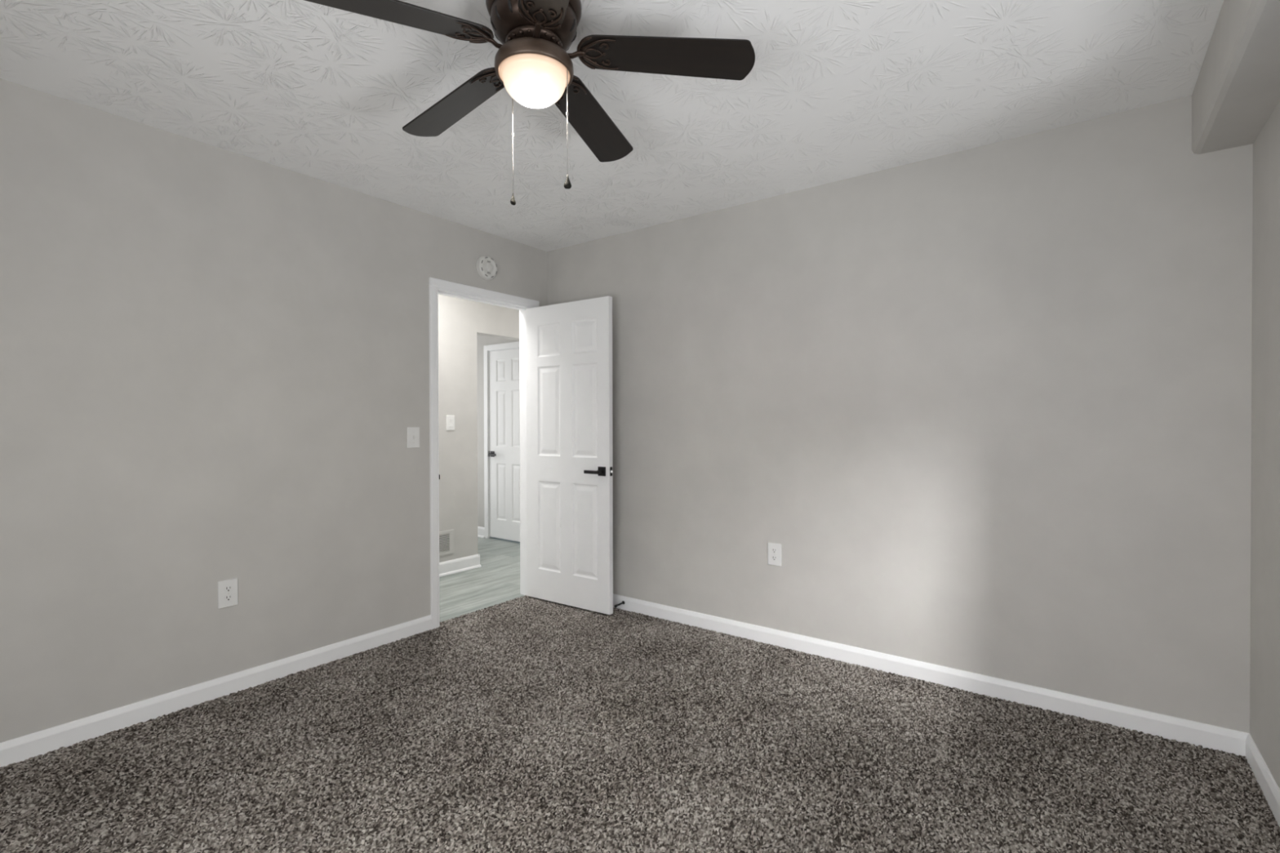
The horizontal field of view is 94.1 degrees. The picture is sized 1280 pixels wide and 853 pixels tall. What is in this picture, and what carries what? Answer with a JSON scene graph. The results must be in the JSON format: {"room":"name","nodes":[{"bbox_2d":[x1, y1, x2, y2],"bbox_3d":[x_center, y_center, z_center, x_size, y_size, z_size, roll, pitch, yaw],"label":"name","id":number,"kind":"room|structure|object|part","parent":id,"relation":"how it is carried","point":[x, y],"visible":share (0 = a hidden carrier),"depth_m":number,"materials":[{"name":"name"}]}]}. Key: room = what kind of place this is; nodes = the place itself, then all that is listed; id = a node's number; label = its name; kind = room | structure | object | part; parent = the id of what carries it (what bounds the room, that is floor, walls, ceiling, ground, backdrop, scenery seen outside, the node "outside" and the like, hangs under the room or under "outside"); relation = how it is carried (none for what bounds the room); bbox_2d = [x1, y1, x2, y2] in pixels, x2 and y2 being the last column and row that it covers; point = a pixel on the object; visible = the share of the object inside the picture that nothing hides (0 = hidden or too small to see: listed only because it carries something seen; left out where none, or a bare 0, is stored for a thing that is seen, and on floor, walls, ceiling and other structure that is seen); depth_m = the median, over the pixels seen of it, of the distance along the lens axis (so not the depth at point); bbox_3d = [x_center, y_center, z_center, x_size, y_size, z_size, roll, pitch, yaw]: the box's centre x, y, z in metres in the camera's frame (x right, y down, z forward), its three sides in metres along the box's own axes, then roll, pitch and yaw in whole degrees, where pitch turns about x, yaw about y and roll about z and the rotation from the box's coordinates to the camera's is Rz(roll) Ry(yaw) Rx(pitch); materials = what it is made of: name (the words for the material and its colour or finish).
{"room":"empty bedroom","nodes":[
{"label":"empty bedroom","id":0,"kind":"room"},
{"bbox_2d":[0,78,547,742],"bbox_3d":[-1.863,-0.010,2.761,0.120,2.460,3.870,0,1,37],"label":"wall","id":1,"kind":"structure","parent":0,"point":[215,361],"depth_m":2.56,"materials":[{"name":"beige paint"}]},
{"bbox_2d":[0,614,431,767],"bbox_3d":[-2.059,1.169,2.391,0.013,0.098,2.784,0,1,37],"label":"baseboard","id":2,"kind":"structure","parent":1,"relation":"attached to","point":[17,749],"depth_m":2.55,"materials":[{"name":"white paint"}]},
{"bbox_2d":[217,577,238,608],"bbox_3d":[-1.850,0.749,2.675,0.009,0.121,0.078,0,1,37],"label":"electrical outlet","id":3,"kind":"object","parent":1,"relation":"attached to","point":[228,590],"visible":1,"depth_m":2.67,"materials":[{"name":"white plastic"}]},
{"bbox_2d":[223,594,232,601],"bbox_3d":[-1.848,0.769,2.674,0.003,0.028,0.034,0,1,37],"label":"receptacle","id":4,"kind":"object","parent":3,"relation":"attached to","point":[227,597],"depth_m":2.67,"materials":[{"name":"white plastic"}]},
{"bbox_2d":[223,585,232,592],"bbox_3d":[-1.848,0.729,2.674,0.003,0.028,0.034,0,1,37],"label":"receptacle","id":5,"kind":"object","parent":3,"relation":"attached to","point":[227,588],"depth_m":2.67,"materials":[{"name":"white plastic"}]},
{"bbox_2d":[407,426,419,448],"bbox_3d":[-1.295,0.063,3.412,0.018,0.119,0.077,0,1,37],"label":"light switch","id":6,"kind":"object","parent":1,"relation":"attached to","point":[413,433],"visible":1,"depth_m":3.41,"materials":[{"name":"white plastic"}]},
{"bbox_2d":[428,277,539,629],"bbox_3d":[-0.971,0.161,3.849,0.016,2.078,0.869,0,1,37],"label":"trim","id":7,"kind":"structure","parent":1,"relation":"attached to","point":[435,284],"depth_m":3.52,"materials":[{"name":"white paint"}]},
{"bbox_2d":[438,288,530,595],"bbox_3d":[-1.021,0.182,3.886,0.132,2.040,0.789,0,1,37],"label":"trim","id":8,"kind":"structure","parent":1,"relation":"attached to","point":[522,308],"depth_m":4.19,"materials":[{"name":"white paint"}]},
{"bbox_2d":[475,255,497,279],"bbox_3d":[-0.975,-1.019,3.819,0.042,0.154,0.154,0,1,37],"label":"smoke detector","id":9,"kind":"object","parent":1,"relation":"attached to","point":[486,268],"visible":1,"depth_m":3.80,"materials":[{"name":"white plastic"}]},
{"bbox_2d":[519,310,520,594],"bbox_3d":[-1.081,0.161,3.930,0.016,2.078,0.869,0,1,37],"label":"trim","id":10,"kind":"structure","parent":1,"relation":"attached to","point":[519,310],"depth_m":4.24,"materials":[{"name":"white paint"}]},
{"bbox_2d":[525,296,613,614],"bbox_3d":[-0.479,0.181,3.935,0.746,1.990,0.139,0,1,35],"label":"door","id":11,"kind":"structure","parent":1,"relation":"in","point":[569,344],"depth_m":3.90,"materials":[{"name":"white paint"}]},
{"bbox_3d":[-0.294,0.284,3.750,0.120,0.026,0.046,0,1,35],"label":"lever","id":12,"kind":"part","parent":11,"relation":"part of","materials":[{"name":"black metal"}]},
{"bbox_3d":[-0.240,0.282,3.743,0.058,0.058,0.008,0,1,35],"label":"handle","id":13,"kind":"part","parent":11,"relation":"part of","materials":[{"name":"black metal"}]},
{"bbox_2d":[438,294,519,562],"bbox_3d":[-1.724,-0.021,4.660,0.120,2.466,2.745,0,1,37],"label":"wall","id":14,"kind":"structure","parent":0,"point":[460,321],"depth_m":4.90,"materials":[{"name":"paint"}]},
{"bbox_2d":[439,529,453,555],"bbox_3d":[-1.589,0.933,4.740,0.008,0.192,0.250,0,1,37],"label":"air vent","id":15,"kind":"object","parent":14,"relation":"in","point":[446,538],"visible":0.57,"depth_m":4.79,"materials":[{"name":"metal"}]},
{"bbox_2d":[446,415,454,430],"bbox_3d":[-1.530,-0.030,4.812,0.011,0.121,0.078,0,1,37],"label":"light switch","id":16,"kind":"object","parent":14,"relation":"attached to","point":[450,419],"visible":1,"depth_m":4.81,"materials":[{"name":"white plastic"}]},
{"bbox_2d":[439,554,481,577],"bbox_3d":[-1.961,1.141,4.324,0.146,0.108,1.904,0,1,37],"label":"baseboard","id":17,"kind":"structure","parent":14,"relation":"attached to","point":[469,562],"depth_m":4.87,"materials":[{"name":"white paint"}]},
{"bbox_2d":[476,334,519,527],"bbox_3d":[-1.167,-0.033,6.031,2.700,2.466,0.120,0,1,37],"label":"wall","id":18,"kind":"structure","parent":0,"point":[482,340],"depth_m":6.35,"materials":[{"name":"paint"}]},
{"bbox_2d":[477,526,484,537],"bbox_3d":[-1.970,1.124,6.547,0.802,0.108,0.026,0,1,37],"label":"baseboard","id":19,"kind":"structure","parent":18,"relation":"attached to","point":[480,529],"depth_m":6.34,"materials":[{"name":"white paint"}]},
{"bbox_2d":[483,341,519,538],"bbox_3d":[-1.313,0.163,6.132,0.742,2.034,0.134,0,1,37],"label":"trim","id":20,"kind":"structure","parent":18,"relation":"attached to","point":[486,348],"depth_m":6.28,"materials":[{"name":"white paint"}]},
{"bbox_2d":[488,348,519,542],"bbox_3d":[-1.347,0.187,6.086,0.610,1.950,0.087,0,1,37],"label":"door","id":21,"kind":"structure","parent":18,"relation":"in","point":[504,365],"depth_m":6.14,"materials":[{"name":"white paint"}]},
{"bbox_2d":[0,0,1223,251],"bbox_3d":[-0.348,-1.285,1.699,3.813,0.100,3.990,0,1,37],"label":"ceiling","id":22,"kind":"structure","parent":0,"point":[833,91],"depth_m":2.18,"materials":[{"name":"white paint"}]},
{"bbox_2d":[303,0,755,205],"bbox_3d":[-0.339,-0.954,1.770,1.184,0.567,1.220,0,1,37],"label":"ceiling fan","id":23,"kind":"object","parent":22,"relation":"hanging from","point":[532,63],"visible":1,"depth_m":1.70,"materials":[{"name":"black wood"}]},
{"bbox_3d":[-0.628,-1.064,1.528,0.512,0.006,0.143,-7,15,-33],"label":"blade","id":24,"kind":"part","parent":23,"relation":"part of","materials":[{"name":"black wood"}]},
{"bbox_3d":[-0.606,-1.068,1.977,0.512,0.006,0.143,-6,8,39],"label":"blade","id":25,"kind":"part","parent":23,"relation":"part of","materials":[{"name":"black wood"}]},
{"bbox_3d":[-0.394,-1.082,1.683,0.099,0.029,0.024,-6,15,-33],"label":"iron arm","id":26,"kind":"part","parent":23,"relation":"part of","materials":[{"name":"brown metal"}]},
{"bbox_3d":[-0.385,-0.866,1.801,0.002,0.323,0.002,0,0,14],"label":"pull chain","id":27,"kind":"part","parent":23,"relation":"part of","materials":[{"name":"metal"}]},
{"bbox_3d":[-0.308,-1.216,1.736,0.274,0.044,0.274,0,1,37],"label":"ceiling plate","id":28,"kind":"part","parent":23,"relation":"part of","materials":[{"name":"brown metal"}]},
{"bbox_3d":[-0.308,-0.986,1.738,0.204,0.086,0.204,0,1,37],"label":"lamp shade","id":29,"kind":"part","parent":23,"relation":"part of","materials":[{"name":"beige glass"}]},
{"bbox_3d":[-0.283,-1.081,1.639,0.024,0.029,0.099,12,2,-16],"label":"iron arm","id":30,"kind":"part","parent":23,"relation":"part of","materials":[{"name":"brown metal"}]},
{"bbox_3d":[-0.208,-1.064,1.368,0.143,0.006,0.512,12,2,-16],"label":"blade","id":31,"kind":"part","parent":23,"relation":"part of","materials":[{"name":"brown metal"}]},
{"bbox_3d":[-0.208,-0.886,1.708,0.002,0.329,0.002,0,0,14],"label":"pull chain","id":32,"kind":"part","parent":23,"relation":"part of","materials":[{"name":"metal"}]},
{"bbox_3d":[-0.207,-1.082,1.730,0.099,0.029,0.024,5,-11,3],"label":"iron arm","id":33,"kind":"part","parent":23,"relation":"part of","materials":[{"name":"brown metal"}]},
{"bbox_3d":[-0.172,-1.069,2.094,0.143,0.006,0.512,-12,-9,20],"label":"blade","id":34,"kind":"part","parent":23,"relation":"part of","materials":[{"name":"black wood"}]},
{"bbox_3d":[0.074,-1.067,1.718,0.512,0.006,0.143,5,-11,3],"label":"blade","id":35,"kind":"part","parent":23,"relation":"part of","materials":[{"name":"black wood"}]},
{"bbox_2d":[1191,0,1279,154],"bbox_3d":[1.042,-1.142,0.669,0.213,0.278,3.850,0,1,37],"label":"beam","id":36,"kind":"structure","parent":22,"relation":"attached to","point":[1236,91],"depth_m":1.79,"materials":[{"name":"beige paint"}]},
{"bbox_2d":[0,537,1279,852],"bbox_3d":[-1.079,1.222,3.075,6.373,0.060,5.050,0,1,37],"label":"floor","id":37,"kind":"structure","parent":0,"point":[531,724],"depth_m":2.12,"materials":[{"name":"carpet"}]},
{"bbox_2d":[547,95,1253,733],"bbox_3d":[0.849,-0.020,3.233,3.913,2.460,0.120,0,1,37],"label":"wall","id":38,"kind":"structure","parent":0,"point":[987,409],"depth_m":2.68,"materials":[{"name":"beige paint"}]},
{"bbox_2d":[614,600,624,607],"bbox_3d":[-0.129,1.142,3.833,0.025,0.025,0.097,0,1,37],"label":"door stop","id":39,"kind":"object","parent":38,"relation":"attached to","point":[623,602],"visible":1,"depth_m":3.83,"materials":[{"name":"black metal"}]},
{"bbox_2d":[768,542,781,566],"bbox_3d":[0.734,0.697,3.246,0.078,0.121,0.009,0,1,37],"label":"electrical outlet","id":40,"kind":"object","parent":38,"relation":"attached to","point":[774,549],"visible":1,"depth_m":3.24,"materials":[{"name":"white plastic"}]},
{"bbox_2d":[771,555,777,560],"bbox_3d":[0.732,0.717,3.244,0.034,0.028,0.003,0,1,37],"label":"receptacle","id":41,"kind":"object","parent":40,"relation":"attached to","point":[774,557],"depth_m":3.24,"materials":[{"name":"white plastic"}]},
{"bbox_2d":[771,547,777,553],"bbox_3d":[0.732,0.676,3.243,0.034,0.028,0.003,0,1,37],"label":"receptacle","id":42,"kind":"object","parent":40,"relation":"attached to","point":[774,550],"depth_m":3.24,"materials":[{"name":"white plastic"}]},
{"bbox_2d":[613,593,1249,755],"bbox_3d":[0.772,1.156,3.218,3.573,0.098,0.013,0,1,37],"label":"baseboard","id":43,"kind":"structure","parent":38,"relation":"attached to","point":[1170,727],"depth_m":2.67,"materials":[{"name":"white paint"}]},
{"bbox_2d":[1249,100,1279,788],"bbox_3d":[1.102,0.000,0.560,0.120,2.460,3.870,0,1,37],"label":"wall","id":44,"kind":"structure","parent":0,"point":[1264,644],"depth_m":1.97,"materials":[{"name":"beige paint"}]},
{"bbox_2d":[1245,733,1279,826],"bbox_3d":[1.085,1.175,0.654,0.013,0.098,3.744,0,1,37],"label":"baseboard","id":45,"kind":"structure","parent":44,"relation":"attached to","point":[1268,784],"depth_m":1.94,"materials":[{"name":"white paint"}]}
]}

